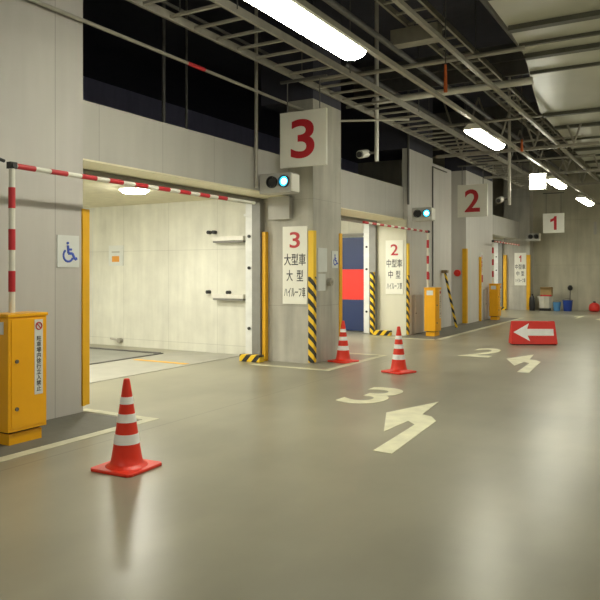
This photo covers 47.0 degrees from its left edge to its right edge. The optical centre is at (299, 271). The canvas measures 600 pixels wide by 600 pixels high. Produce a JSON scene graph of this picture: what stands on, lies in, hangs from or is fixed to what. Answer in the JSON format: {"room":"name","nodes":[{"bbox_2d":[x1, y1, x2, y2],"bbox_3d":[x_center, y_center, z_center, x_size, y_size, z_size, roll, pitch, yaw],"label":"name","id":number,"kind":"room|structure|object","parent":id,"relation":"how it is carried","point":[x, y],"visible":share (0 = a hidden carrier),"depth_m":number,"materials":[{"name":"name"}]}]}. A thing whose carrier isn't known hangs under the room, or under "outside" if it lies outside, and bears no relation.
{"room":"parking garage","nodes":[
{"label":"parking garage","id":0,"kind":"room"},
{"bbox_2d":[0,0,82,419],"bbox_3d":[-5.810,-1.770,2.519,0.920,6.600,12.130,0,0,30],"label":"wall","id":1,"kind":"structure","parent":0,"point":[41,48],"depth_m":7.10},
{"bbox_2d":[57,235,78,266],"bbox_3d":[-2.466,-0.220,7.348,0.019,0.340,0.290,0,0,30],"label":"sign","id":2,"kind":"object","parent":1,"relation":"attached to","point":[67,245],"visible":1,"depth_m":7.34,"materials":[{"name":"plastic"}]},
{"bbox_2d":[81,209,85,405],"bbox_3d":[-2.371,0.385,7.535,0.040,2.150,0.040,0,0,30],"label":"guard","id":3,"kind":"object","parent":1,"relation":"attached to","point":[83,211],"visible":1,"depth_m":7.52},
{"bbox_2d":[86,209,89,404],"bbox_3d":[-2.383,0.385,7.613,0.100,2.150,0.078,0,0,30],"label":"post","id":4,"kind":"object","parent":1,"relation":"attached to","point":[87,210],"visible":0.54,"depth_m":7.59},
{"bbox_2d":[83,179,217,207],"bbox_3d":[-5.009,-1.420,11.399,6.300,0.100,6.740,0,0,30],"label":"ceiling","id":5,"kind":"structure","parent":0,"point":[95,193],"depth_m":12.69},
{"bbox_2d":[118,186,149,193],"bbox_3d":[-2.690,-1.320,11.211,0.504,0.100,0.504,0,0,30],"label":"round lamp","id":6,"kind":"object","parent":5,"relation":"attached to","point":[125,189],"visible":0.92,"depth_m":11.04,"materials":[{"name":"white"}]},
{"bbox_2d":[161,1,268,54],"bbox_3d":[-2.479,-3.670,10.554,2.325,0.048,3.825,0,0,30],"label":"conduit","id":7,"kind":"object","parent":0,"point":[163,2],"visible":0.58,"depth_m":10.24,"materials":[{"name":"metal"}]},
{"bbox_2d":[83,76,357,173],"bbox_3d":[-6.409,-1.770,16.661,0.200,6.600,36.000,0,0,30],"label":"wall","id":8,"kind":"structure","parent":0,"point":[94,91],"depth_m":20.99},
{"bbox_2d":[83,200,376,354],"bbox_3d":[-3.678,0.080,13.893,6.500,2.900,12.390,0,0,30],"label":"wall","id":9,"kind":"structure","parent":0,"point":[158,298],"depth_m":13.64,"materials":[{"name":"concrete"}]},
{"bbox_2d":[109,245,122,265],"bbox_3d":[-3.825,-0.340,14.339,0.400,0.420,0.026,0,0,30],"label":"notice","id":10,"kind":"object","parent":9,"relation":"attached to","point":[115,252],"visible":1,"depth_m":14.32,"materials":[{"name":"white paper"}]},
{"bbox_2d":[83,158,284,198],"bbox_3d":[-1.750,-1.280,9.897,0.845,0.020,4.710,0,0,30],"label":"trim","id":11,"kind":"structure","parent":9,"relation":"attached to","point":[92,165],"depth_m":9.37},
{"bbox_2d":[83,100,287,195],"bbox_3d":[-1.748,-1.620,9.896,0.850,0.660,4.710,0,0,30],"label":"wall panel","id":12,"kind":"object","parent":9,"relation":"attached to","point":[110,135],"depth_m":9.06,"materials":[{"name":"concrete"}]},
{"bbox_2d":[259,172,298,195],"bbox_3d":[-0.301,-1.385,10.895,0.590,0.310,0.450,0,0,30],"label":"signal light","id":13,"kind":"object","parent":12,"relation":"attached to","point":[284,183],"visible":1,"depth_m":10.73,"materials":[{"name":"grey metal"}]},
{"bbox_2d":[266,176,277,187],"bbox_3d":[-0.441,-1.400,10.745,0.184,0.184,0.050,0,0,30],"label":"hood","id":14,"kind":"object","parent":13,"relation":"attached to","point":[271,181],"depth_m":10.74,"materials":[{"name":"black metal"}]},
{"bbox_2d":[278,175,289,186],"bbox_3d":[-0.250,-1.400,10.635,0.184,0.184,0.050,0,0,30],"label":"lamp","id":15,"kind":"object","parent":13,"relation":"attached to","point":[283,180],"depth_m":10.63,"materials":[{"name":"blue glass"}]},
{"bbox_2d":[206,230,245,242],"bbox_3d":[-1.382,-0.664,12.844,0.895,0.238,0.158,0,0,30],"label":"rail","id":16,"kind":"object","parent":9,"relation":"attached to","point":[221,239],"visible":0.89,"depth_m":12.75,"materials":[{"name":"metal"}]},
{"bbox_2d":[206,290,245,300],"bbox_3d":[-1.391,0.436,12.849,0.915,0.178,0.158,0,0,30],"label":"rail","id":17,"kind":"object","parent":9,"relation":"attached to","point":[228,296],"visible":0.88,"depth_m":12.73,"materials":[{"name":"metal"}]},
{"bbox_2d":[342,233,363,330],"bbox_3d":[1.212,0.260,17.872,1.370,2.500,0.060,0,0,30],"label":"door","id":18,"kind":"structure","parent":9,"relation":"in","point":[353,247],"depth_m":17.76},
{"bbox_2d":[341,208,402,219],"bbox_3d":[1.044,-1.280,14.866,0.695,0.020,4.630,0,0,30],"label":"trim","id":19,"kind":"structure","parent":9,"relation":"attached to","point":[344,211],"depth_m":15.51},
{"bbox_2d":[0,309,599,599],"bbox_3d":[3.479,1.629,10.987,23.000,0.203,36.500,0,0,30],"label":"floor","id":20,"kind":"structure","parent":0,"point":[267,485],"depth_m":4.97,"materials":[{"name":"concrete"}]},
{"bbox_2d":[0,311,47,445],"bbox_3d":[-2.559,0.950,6.263,0.310,1.160,0.430,0,0,30],"label":"base cabinet","id":21,"kind":"object","parent":20,"relation":"on","point":[23,333],"visible":1,"depth_m":6.14,"materials":[{"name":"yellow metal"}]},
{"bbox_2d":[6,161,255,312],"bbox_3d":[-1.635,-0.315,7.973,0.076,1.370,3.985,0,0,30],"label":"barrier","id":22,"kind":"object","parent":21,"relation":"on","point":[11,166],"visible":1,"depth_m":6.29,"materials":[{"name":"red plastic"}]},
{"bbox_2d":[0,408,158,461],"bbox_3d":[-3.819,1.528,4.190,1.070,0.004,7.540,0,0,30],"label":"floor line","id":23,"kind":"object","parent":20,"relation":"on","point":[143,419],"depth_m":6.33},
{"bbox_2d":[90,349,152,362],"bbox_3d":[-5.767,1.524,11.636,4.150,0.012,5.150,0,0,30],"label":"platform","id":24,"kind":"object","parent":20,"relation":"on","point":[96,355],"visible":0.17,"depth_m":12.70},
{"bbox_2d":[91,378,161,477],"bbox_3d":[-1.352,1.180,5.384,0.410,0.700,0.410,0,0,27],"label":"traffic cone","id":25,"kind":"object","parent":20,"relation":"on","point":[127,461],"visible":1,"depth_m":5.31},
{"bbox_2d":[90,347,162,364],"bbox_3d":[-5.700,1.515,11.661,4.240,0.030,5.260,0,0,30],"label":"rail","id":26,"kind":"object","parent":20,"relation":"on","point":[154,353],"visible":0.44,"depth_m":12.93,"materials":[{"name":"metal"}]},
{"bbox_2d":[90,351,238,382],"bbox_3d":[-3.179,1.527,10.367,1.400,0.006,6.150,0,0,30],"label":"floor strip","id":27,"kind":"object","parent":20,"relation":"on","point":[128,367],"visible":0.44,"depth_m":11.37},
{"bbox_2d":[83,169,264,354],"bbox_3d":[-1.919,0.135,10.059,0.350,2.790,4.600,0,0,30],"label":"door frame","id":28,"kind":"structure","parent":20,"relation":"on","point":[255,214],"depth_m":11.88,"materials":[{"name":"white metal"}]},
{"bbox_2d":[239,353,263,362],"bbox_3d":[-0.826,1.470,11.795,0.420,0.120,0.140,0,0,30],"label":"kerb","id":29,"kind":"object","parent":20,"relation":"on","point":[257,358],"visible":1,"depth_m":11.73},
{"bbox_2d":[262,232,267,360],"bbox_3d":[-0.602,0.420,11.893,0.070,2.220,0.095,0,0,30],"label":"post","id":30,"kind":"object","parent":20,"relation":"on","point":[264,234],"visible":0.87,"depth_m":11.86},
{"bbox_2d":[249,353,386,370],"bbox_3d":[0.385,1.528,12.029,1.480,0.004,2.320,0,0,30],"label":"floor marking","id":31,"kind":"object","parent":20,"relation":"on","point":[377,356],"depth_m":11.26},
{"bbox_2d":[327,321,358,363],"bbox_3d":[0.737,1.180,11.779,0.410,0.700,0.410,0,0,-45],"label":"traffic cone","id":32,"kind":"object","parent":20,"relation":"on","point":[343,355],"visible":1,"depth_m":11.71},
{"bbox_2d":[341,215,376,333],"bbox_3d":[0.637,0.135,15.177,0.350,2.790,4.500,0,0,30],"label":"door track","id":33,"kind":"object","parent":20,"relation":"on","point":[370,231],"visible":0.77,"depth_m":16.99,"materials":[{"name":"white metal"}]},
{"bbox_2d":[337,387,402,403],"bbox_3d":[0.914,1.528,8.555,0.520,0.003,1.200,0,0,30],"label":"floor marking","id":34,"kind":"object","parent":20,"relation":"on","point":[378,397],"depth_m":8.46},
{"bbox_2d":[370,272,374,334],"bbox_3d":[1.773,0.765,16.882,0.085,1.530,0.110,0,0,30],"label":"post","id":35,"kind":"object","parent":20,"relation":"on","point":[372,274],"visible":0.89,"depth_m":16.84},
{"bbox_2d":[381,326,416,374],"bbox_3d":[1.507,1.180,10.535,0.410,0.700,0.410,0,0,-40],"label":"traffic cone","id":36,"kind":"object","parent":20,"relation":"on","point":[398,365],"visible":1,"depth_m":10.46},
{"bbox_2d":[373,402,437,453],"bbox_3d":[1.098,1.528,6.979,0.540,0.004,2.454,0,0,13],"label":"floor marking","id":37,"kind":"object","parent":20,"relation":"on","point":[415,415],"depth_m":6.96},
{"bbox_2d":[424,287,441,335],"bbox_3d":[3.189,0.950,16.558,0.310,1.160,0.430,0,0,30],"label":"base cabinet","id":38,"kind":"object","parent":20,"relation":"on","point":[432,295],"visible":1,"depth_m":16.40,"materials":[{"name":"yellow metal"}]},
{"bbox_2d":[362,221,429,286],"bbox_3d":[2.173,-0.315,15.041,0.076,1.370,3.705,0,0,30],"label":"barrier","id":39,"kind":"object","parent":38,"relation":"on","point":[363,222],"visible":0.99,"depth_m":16.06,"materials":[{"name":"red plastic"}]},
{"bbox_2d":[371,317,521,339],"bbox_3d":[4.575,1.528,19.656,1.680,0.004,8.720,0,0,30],"label":"floor marking","id":40,"kind":"object","parent":20,"relation":"on","point":[506,317],"depth_m":17.40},
{"bbox_2d":[441,270,457,327],"bbox_3d":[4.094,0.744,18.960,0.487,1.588,0.206,0,0,-29],"label":"rod","id":41,"kind":"object","parent":20,"relation":"on","point":[445,272],"visible":1,"depth_m":18.92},
{"bbox_2d":[458,348,500,357],"bbox_3d":[3.498,1.528,13.114,0.550,0.003,1.500,0,0,30],"label":"floor marking","id":42,"kind":"object","parent":20,"relation":"on","point":[492,349],"depth_m":12.92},
{"bbox_2d":[489,283,500,319],"bbox_3d":[6.268,0.950,22.148,0.310,1.160,0.430,0,0,30],"label":"base cabinet","id":43,"kind":"object","parent":20,"relation":"on","point":[494,289],"visible":0.99,"depth_m":21.99,"materials":[{"name":"yellow metal"}]},
{"bbox_2d":[494,240,502,306],"bbox_3d":[6.798,0.135,25.915,0.350,2.790,5.300,0,0,30],"label":"door track","id":44,"kind":"object","parent":20,"relation":"on","point":[498,247],"visible":0.59,"depth_m":28.06,"materials":[{"name":"white metal"}]},
{"bbox_2d":[503,255,506,309],"bbox_3d":[8.330,0.420,28.029,0.120,2.220,0.135,0,0,30],"label":"post","id":45,"kind":"object","parent":20,"relation":"on","point":[504,256],"visible":0.86,"depth_m":27.99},
{"bbox_2d":[507,355,539,372],"bbox_3d":[3.796,1.528,11.634,0.540,0.004,2.454,0,0,13],"label":"floor marking","id":46,"kind":"object","parent":20,"relation":"on","point":[532,364],"depth_m":11.64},
{"bbox_2d":[508,321,557,344],"bbox_3d":[4.909,1.282,14.550,0.952,0.497,0.282,0,0,3],"label":"board","id":47,"kind":"object","parent":20,"relation":"on","point":[521,332],"visible":1,"depth_m":14.47,"materials":[{"name":"red paint"}]},
{"bbox_2d":[537,296,552,310],"bbox_3d":[9.732,1.245,27.416,0.554,0.570,0.554,0,0,-37],"label":"storage bin","id":48,"kind":"object","parent":20,"relation":"on","point":[544,302],"visible":0.98,"depth_m":27.21,"materials":[{"name":"white plastic"}]},
{"bbox_2d":[264,98,340,363],"bbox_3d":[0.038,-0.680,12.178,1.010,4.420,1.030,0,0,30],"label":"pillar","id":49,"kind":"structure","parent":0,"point":[317,204],"depth_m":11.82,"materials":[{"name":"concrete"}]},
{"bbox_2d":[28,0,303,110],"bbox_3d":[-1.958,-2.711,8.088,0.052,0.050,8.030,0,0,30],"label":"conduit","id":50,"kind":"object","parent":49,"relation":"attached to","point":[38,2],"visible":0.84,"depth_m":8.35,"materials":[{"name":"metal"}]},
{"bbox_2d":[268,196,292,219],"bbox_3d":[-0.327,-1.080,11.718,0.420,0.380,0.128,0,0,30],"label":"junction box","id":51,"kind":"object","parent":49,"relation":"attached to","point":[278,207],"visible":1,"depth_m":11.65,"materials":[{"name":"grey metal"}]},
{"bbox_2d":[283,226,307,303],"bbox_3d":[-0.084,-0.115,11.639,0.480,1.310,0.022,0,0,30],"label":"board","id":52,"kind":"object","parent":49,"relation":"attached to","point":[295,238],"visible":1,"depth_m":11.63,"materials":[{"name":"white"}]},
{"bbox_2d":[261,0,340,112],"bbox_3d":[0.029,-3.980,12.183,1.030,2.180,1.030,0,0,30],"label":"block","id":53,"kind":"object","parent":49,"relation":"on","point":[270,79],"visible":0.4,"depth_m":11.82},
{"bbox_2d":[320,46,524,81],"bbox_3d":[1.809,-3.250,10.857,3.360,0.067,0.070,0,0,30],"label":"conduit","id":54,"kind":"object","parent":53,"relation":"attached to","point":[520,48],"visible":0.81,"depth_m":10.66,"materials":[{"name":"metal"}]},
{"bbox_2d":[308,230,315,362],"bbox_3d":[0.205,0.410,11.521,0.100,2.200,0.100,0,0,30],"label":"guard","id":55,"kind":"object","parent":49,"relation":"attached to","point":[311,234],"visible":1,"depth_m":11.48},
{"bbox_2d":[318,274,325,290],"bbox_3d":[0.368,0.175,11.727,0.015,0.290,0.260,0,0,30],"label":"notice sheet","id":56,"kind":"object","parent":49,"relation":"attached to","point":[321,277],"visible":1,"depth_m":11.72,"materials":[{"name":"white paper"}]},
{"bbox_2d":[318,248,326,271],"bbox_3d":[0.382,-0.205,11.753,0.012,0.410,0.320,0,0,30],"label":"notice sheet","id":57,"kind":"object","parent":49,"relation":"attached to","point":[322,252],"visible":1,"depth_m":11.74,"materials":[{"name":"white paper"}]},
{"bbox_2d":[339,233,341,335],"bbox_3d":[0.692,0.410,12.360,0.100,2.200,0.100,0,0,30],"label":"guard","id":58,"kind":"object","parent":49,"relation":"attached to","point":[340,234],"visible":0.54,"depth_m":12.31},
{"bbox_2d":[340,118,408,121],"bbox_3d":[1.309,-2.670,12.129,1.208,0.038,0.040,0,0,6],"label":"conduit","id":59,"kind":"object","parent":49,"relation":"attached to","point":[395,119],"visible":1,"depth_m":12.11,"materials":[{"name":"metal"}]},
{"bbox_2d":[83,0,535,162],"bbox_3d":[3.479,-5.170,10.987,23.000,0.200,36.500,0,0,30],"label":"ceiling","id":60,"kind":"structure","parent":0,"point":[108,58],"depth_m":16.31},
{"bbox_2d":[162,3,164,122],"bbox_3d":[-2.117,-3.270,10.705,0.057,3.600,0.060,0,0,30],"label":"conduit","id":61,"kind":"object","parent":60,"relation":"attached to","point":[163,5],"visible":0.32,"depth_m":10.68,"materials":[{"name":"metal"}]},
{"bbox_2d":[185,0,187,128],"bbox_3d":[-1.841,-3.270,11.181,0.042,3.600,0.044,0,0,30],"label":"conduit","id":62,"kind":"object","parent":60,"relation":"attached to","point":[186,1],"visible":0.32,"depth_m":11.16,"materials":[{"name":"metal"}]},
{"bbox_2d":[254,6,257,187],"bbox_3d":[-0.686,-3.195,10.800,0.057,3.750,0.060,0,0,30],"label":"conduit","id":63,"kind":"object","parent":60,"relation":"attached to","point":[255,8],"visible":1,"depth_m":10.78,"materials":[{"name":"metal"}]},
{"bbox_2d":[126,0,551,190],"bbox_3d":[2.985,-4.045,15.319,0.874,2.050,23.500,0,0,30],"label":"cable tray","id":64,"kind":"object","parent":60,"relation":"hanging from","point":[149,5],"visible":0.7,"depth_m":10.64,"materials":[{"name":"metal"}]},
{"bbox_2d":[280,74,327,168],"bbox_3d":[0.051,-2.329,10.746,0.830,1.378,0.054,0,0,30],"label":"hanging sign","id":65,"kind":"object","parent":64,"relation":"hanging from","point":[303,134],"visible":1,"depth_m":10.71,"materials":[{"name":"metal"}]},
{"bbox_2d":[457,163,487,217],"bbox_3d":[4.852,-2.284,19.407,0.850,1.468,0.054,0,0,30],"label":"hanging sign","id":66,"kind":"object","parent":64,"relation":"hanging from","point":[472,199],"visible":1,"depth_m":19.37,"materials":[{"name":"metal"}]},
{"bbox_2d":[375,2,378,160],"bbox_3d":[1.444,-3.580,12.999,0.080,2.980,0.080,0,0,30],"label":"pole","id":67,"kind":"object","parent":60,"relation":"hanging from","point":[376,3],"visible":0.87,"depth_m":12.96,"materials":[{"name":"metal"}]},
{"bbox_2d":[372,77,533,104],"bbox_3d":[2.673,-3.250,12.437,2.950,0.114,0.120,0,0,30],"label":"conduit","id":68,"kind":"object","parent":67,"relation":"attached to","point":[529,80],"visible":0.86,"depth_m":12.23,"materials":[{"name":"metal"}]},
{"bbox_2d":[407,91,408,204],"bbox_3d":[2.601,-3.345,16.570,0.053,3.450,0.056,0,0,30],"label":"conduit","id":69,"kind":"object","parent":60,"relation":"attached to","point":[407,91],"visible":0.4,"depth_m":16.55,"materials":[{"name":"metal"}]},
{"bbox_2d":[444,0,447,92],"bbox_3d":[2.129,-3.850,10.093,0.055,2.440,0.055,0,0,-37],"label":"cord","id":70,"kind":"object","parent":60,"relation":"hanging from","point":[445,65],"visible":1,"depth_m":10.08,"materials":[{"name":"plastic"}]},
{"bbox_2d":[296,0,599,204],"bbox_3d":[4.559,-2.580,14.464,0.060,0.060,27.600,0,0,30],"label":"channel","id":71,"kind":"object","parent":70,"relation":"hanging from","point":[374,52],"visible":1,"depth_m":9.54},
{"bbox_2d":[245,0,367,60],"bbox_3d":[-0.018,-2.440,6.570,0.350,0.210,2.450,0,0,30],"label":"lamp","id":72,"kind":"object","parent":71,"relation":"hanging from","point":[291,13],"visible":1,"depth_m":6.65,"materials":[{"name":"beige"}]},
{"bbox_2d":[463,123,505,149],"bbox_3d":[3.317,-2.415,12.323,0.300,0.210,1.750,0,0,30],"label":"lamp","id":73,"kind":"object","parent":71,"relation":"hanging from","point":[474,130],"visible":1,"depth_m":11.96,"materials":[{"name":"beige"}]},
{"bbox_2d":[529,169,546,190],"bbox_3d":[5.800,-2.252,16.805,0.403,0.504,0.106,0,0,30],"label":"lamp","id":74,"kind":"object","parent":71,"relation":"hanging from","point":[537,181],"visible":1,"depth_m":16.76,"materials":[{"name":"white"}]},
{"bbox_2d":[547,175,567,188],"bbox_3d":[6.841,-2.395,18.401,0.300,0.210,1.700,0,0,30],"label":"lamp","id":75,"kind":"object","parent":71,"relation":"hanging from","point":[552,180],"visible":0.94,"depth_m":17.96,"materials":[{"name":"beige"}]},
{"bbox_2d":[547,179,566,188],"bbox_3d":[6.841,-2.329,18.401,0.262,0.078,1.660,0,0,30],"label":"diffuser","id":76,"kind":"object","parent":75,"relation":"attached to","point":[557,183],"depth_m":18.12,"materials":[{"name":"beige"}]},
{"bbox_2d":[575,195,593,205],"bbox_3d":[9.524,-2.395,23.029,0.300,0.210,2.200,0,0,30],"label":"lamp","id":77,"kind":"object","parent":71,"relation":"hanging from","point":[581,198],"visible":1,"depth_m":22.44,"materials":[{"name":"beige"}]},
{"bbox_2d":[576,198,593,205],"bbox_3d":[9.524,-2.329,23.029,0.262,0.078,2.160,0,0,30],"label":"diffuser","id":78,"kind":"object","parent":77,"relation":"attached to","point":[586,201],"depth_m":22.76,"materials":[{"name":"beige"}]},
{"bbox_2d":[374,0,582,163],"bbox_3d":[4.323,-4.545,15.184,0.624,1.050,24.608,0,0,30],"label":"ladder","id":79,"kind":"object","parent":60,"relation":"hanging from","point":[386,5],"visible":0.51,"depth_m":13.38,"materials":[{"name":"metal"}]},
{"bbox_2d":[390,22,441,48],"bbox_3d":[1.893,-3.845,11.242,0.800,0.250,0.250,0,0,30],"label":"cross beam","id":80,"kind":"structure","parent":79,"relation":"attached to","point":[412,36],"depth_m":11.18,"materials":[{"name":"metal"}]},
{"bbox_2d":[352,43,528,96],"bbox_3d":[3.299,-4.395,14.963,4.700,0.650,0.200,0,0,30],"label":"cross beam","id":81,"kind":"structure","parent":79,"relation":"attached to","point":[508,64],"depth_m":14.95,"materials":[{"name":"metal"}]},
{"bbox_2d":[480,0,522,52],"bbox_3d":[5.438,-3.970,14.764,0.140,0.133,25.000,0,0,30],"label":"conduit","id":82,"kind":"object","parent":81,"relation":"attached to","point":[485,3],"visible":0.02,"depth_m":10.67,"materials":[{"name":"metal"}]},
{"bbox_2d":[493,143,578,162],"bbox_3d":[9.217,-4.395,25.172,4.700,0.650,0.200,0,0,30],"label":"cross beam","id":83,"kind":"structure","parent":79,"relation":"attached to","point":[547,152],"depth_m":25.37,"materials":[{"name":"metal"}]},
{"bbox_2d":[508,77,510,204],"bbox_3d":[5.457,-3.410,17.989,0.080,3.320,0.080,0,0,30],"label":"pole","id":84,"kind":"object","parent":60,"relation":"hanging from","point":[509,78],"visible":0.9,"depth_m":17.96,"materials":[{"name":"metal"}]},
{"bbox_2d":[322,0,567,175],"bbox_3d":[3.967,-3.720,15.617,0.100,0.095,25.000,0,0,30],"label":"conduit","id":85,"kind":"object","parent":84,"relation":"attached to","point":[332,3],"visible":0.87,"depth_m":11.88,"materials":[{"name":"metal"}]},
{"bbox_2d":[346,84,531,108],"bbox_3d":[2.969,-3.770,14.692,4.400,0.067,0.070,0,0,30],"label":"conduit","id":86,"kind":"object","parent":85,"relation":"on","point":[347,107],"visible":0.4,"depth_m":15.04,"materials":[{"name":"metal"}]},
{"bbox_2d":[342,61,530,173],"bbox_3d":[4.956,-3.870,19.955,0.100,0.095,16.500,0,0,30],"label":"conduit","id":87,"kind":"object","parent":86,"relation":"on","point":[345,64],"visible":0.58,"depth_m":16.33,"materials":[{"name":"metal"}]},
{"bbox_2d":[402,148,432,334],"bbox_3d":[2.710,-0.730,17.616,0.780,4.520,1.800,0,0,30],"label":"pillar","id":88,"kind":"structure","parent":0,"point":[420,165],"depth_m":17.22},
{"bbox_2d":[341,169,403,218],"bbox_3d":[1.176,-1.670,14.790,0.400,0.760,4.630,0,0,30],"label":"wall panel","id":89,"kind":"object","parent":88,"relation":"attached to","point":[358,192],"depth_m":15.01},
{"bbox_2d":[377,219,406,334],"bbox_3d":[2.239,0.130,16.829,0.755,2.800,0.035,0,0,30],"label":"cladding","id":90,"kind":"object","parent":88,"relation":"attached to","point":[391,308],"visible":0.79,"depth_m":16.86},
{"bbox_2d":[386,240,403,293],"bbox_3d":[2.295,-0.115,16.761,0.460,1.310,0.022,0,0,30],"label":"board","id":91,"kind":"object","parent":90,"relation":"attached to","point":[394,249],"visible":1,"depth_m":16.75,"materials":[{"name":"white"}]},
{"bbox_2d":[379,87,432,159],"bbox_3d":[2.710,-4.030,17.616,0.780,2.080,1.800,0,0,30],"label":"block","id":92,"kind":"object","parent":88,"relation":"on","point":[392,140],"visible":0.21,"depth_m":16.97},
{"bbox_2d":[417,114,541,129],"bbox_3d":[4.072,-3.570,16.596,4.400,0.067,0.070,0,0,30],"label":"conduit","id":93,"kind":"object","parent":92,"relation":"attached to","point":[538,115],"visible":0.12,"depth_m":16.32,"materials":[{"name":"metal"}]},
{"bbox_2d":[406,243,409,334],"bbox_3d":[2.585,0.410,16.683,0.100,2.200,0.100,0,0,30],"label":"guard","id":94,"kind":"object","parent":88,"relation":"attached to","point":[407,244],"visible":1,"depth_m":16.64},
{"bbox_2d":[412,294,422,333],"bbox_3d":[2.927,1.035,17.115,0.093,0.950,0.550,0,0,30],"label":"wall cover","id":95,"kind":"structure","parent":88,"relation":"attached to","point":[417,300],"depth_m":17.00,"materials":[{"name":"wood"}]},
{"bbox_2d":[412,207,434,221],"bbox_3d":[2.915,-1.345,16.186,0.490,0.310,0.450,0,0,30],"label":"signal light","id":96,"kind":"object","parent":88,"relation":"attached to","point":[423,214],"visible":1,"depth_m":16.02,"materials":[{"name":"grey metal"}]},
{"bbox_2d":[432,166,446,285],"bbox_3d":[3.775,-1.204,18.636,0.036,3.167,1.168,0,0,30],"label":"conduit","id":97,"kind":"object","parent":88,"relation":"attached to","point":[432,166],"visible":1,"depth_m":18.13,"materials":[{"name":"metal"}]},
{"bbox_2d":[433,163,450,327],"bbox_3d":[3.849,-0.680,19.441,0.560,4.420,2.500,0,0,30],"label":"wall","id":98,"kind":"structure","parent":0,"point":[441,180],"depth_m":19.02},
{"bbox_2d":[451,170,492,323],"bbox_3d":[5.354,-0.730,21.748,0.650,4.520,3.000,0,0,30],"label":"pillar","id":99,"kind":"structure","parent":0,"point":[474,234],"depth_m":20.59,"materials":[{"name":"concrete"}]},
{"bbox_2d":[462,249,467,322],"bbox_3d":[4.866,0.410,20.349,0.130,2.200,0.130,0,0,30],"label":"guard","id":100,"kind":"object","parent":99,"relation":"attached to","point":[464,251],"visible":1,"depth_m":20.30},
{"bbox_2d":[445,100,492,181],"bbox_3d":[5.354,-4.030,21.748,0.650,2.080,3.000,0,0,30],"label":"block","id":101,"kind":"object","parent":99,"relation":"on","point":[451,163],"visible":0.21,"depth_m":20.54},
{"bbox_2d":[433,101,550,135],"bbox_3d":[5.957,-4.395,19.549,4.700,0.650,0.200,0,0,30],"label":"cross beam","id":102,"kind":"structure","parent":101,"relation":"attached to","point":[496,112],"depth_m":19.76,"materials":[{"name":"metal"}]},
{"bbox_2d":[495,125,564,148],"bbox_3d":[7.512,-4.395,22.230,4.700,0.650,0.200,0,0,30],"label":"cross beam","id":103,"kind":"structure","parent":101,"relation":"attached to","point":[515,131],"depth_m":22.27,"materials":[{"name":"metal"}]},
{"bbox_2d":[481,154,594,163],"bbox_3d":[6.580,-3.370,20.922,4.400,0.067,0.070,0,0,30],"label":"conduit","id":104,"kind":"object","parent":101,"relation":"attached to","point":[582,155],"visible":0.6,"depth_m":20.43,"materials":[{"name":"metal"}]},
{"bbox_2d":[479,257,481,320],"bbox_3d":[5.608,0.530,21.467,0.068,2.000,0.070,0,0,30],"label":"post","id":105,"kind":"object","parent":99,"relation":"attached to","point":[480,258],"visible":0.96,"depth_m":21.44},
{"bbox_2d":[493,215,518,238],"bbox_3d":[7.290,-1.670,25.538,0.400,0.680,5.500,0,0,30],"label":"wall panel","id":106,"kind":"object","parent":99,"relation":"attached to","point":[505,228],"depth_m":25.85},
{"bbox_2d":[358,157,599,310],"bbox_3d":[12.556,-1.770,26.646,23.000,6.600,0.300,0,0,30],"label":"wall","id":107,"kind":"structure","parent":0,"point":[570,257],"depth_m":27.61,"materials":[{"name":"concrete"}]},
{"bbox_2d":[504,162,532,309],"bbox_3d":[8.923,-1.770,28.174,1.020,6.600,0.700,0,0,30],"label":"pillar","id":108,"kind":"structure","parent":0,"point":[520,210],"depth_m":27.87,"materials":[{"name":"concrete"}]},
{"bbox_2d":[514,253,525,284],"bbox_3d":[8.871,-0.115,27.785,0.460,1.310,0.022,0,0,30],"label":"board","id":109,"kind":"object","parent":108,"relation":"attached to","point":[519,258],"visible":1,"depth_m":27.78,"materials":[{"name":"white"}]},
{"bbox_2d":[526,255,530,309],"bbox_3d":[9.171,0.410,27.684,0.140,2.200,0.140,0,0,30],"label":"guard","id":110,"kind":"object","parent":108,"relation":"attached to","point":[528,257],"visible":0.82,"depth_m":27.63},
{"bbox_2d":[488,0,599,176],"bbox_3d":[7.996,-3.545,8.310,11.900,0.150,36.000,0,0,30],"label":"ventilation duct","id":111,"kind":"object","parent":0,"point":[573,89],"visible":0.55,"depth_m":11.43,"materials":[{"name":"metal"}]},
{"bbox_2d":[433,136,581,150],"bbox_3d":[5.276,-3.470,18.672,4.400,0.067,0.070,0,0,30],"label":"conduit","id":112,"kind":"object","parent":111,"relation":"attached to","point":[559,137],"visible":0.4,"depth_m":18.20,"materials":[{"name":"metal"}]},
{"bbox_2d":[436,96,599,157],"bbox_3d":[5.209,-3.658,16.862,3.900,1.437,0.060,0,0,30],"label":"brace","id":113,"kind":"object","parent":111,"relation":"attached to","point":[573,144],"visible":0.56,"depth_m":16.81,"materials":[{"name":"metal"}]},
{"bbox_2d":[484,128,599,178],"bbox_3d":[7.516,-3.658,20.841,3.900,1.437,0.060,0,0,30],"label":"brace","id":114,"kind":"object","parent":111,"relation":"attached to","point":[519,132],"visible":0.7,"depth_m":20.83,"materials":[{"name":"metal"}]},
{"bbox_2d":[391,0,599,181],"bbox_3d":[5.363,-3.070,15.154,0.060,0.060,25.600,0,0,30],"label":"channel","id":115,"kind":"object","parent":114,"relation":"attached to","point":[401,4],"visible":1,"depth_m":10.32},
{"bbox_2d":[486,0,599,174],"bbox_3d":[9.383,-3.435,10.662,11.858,0.070,27.000,0,0,30],"label":"trim","id":116,"kind":"structure","parent":111,"relation":"attached to","point":[585,16],"depth_m":10.59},
{"bbox_2d":[511,147,599,188],"bbox_3d":[9.120,-3.658,23.610,3.900,1.437,0.060,0,0,30],"label":"brace","id":117,"kind":"object","parent":111,"relation":"attached to","point":[581,183],"visible":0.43,"depth_m":23.67,"materials":[{"name":"metal"}]},
{"bbox_2d":[543,192,563,232],"bbox_3d":[9.637,-2.254,26.226,0.770,1.528,0.054,0,0,30],"label":"hanging sign","id":118,"kind":"object","parent":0,"point":[552,222],"visible":1,"depth_m":26.21,"materials":[{"name":"metal"}]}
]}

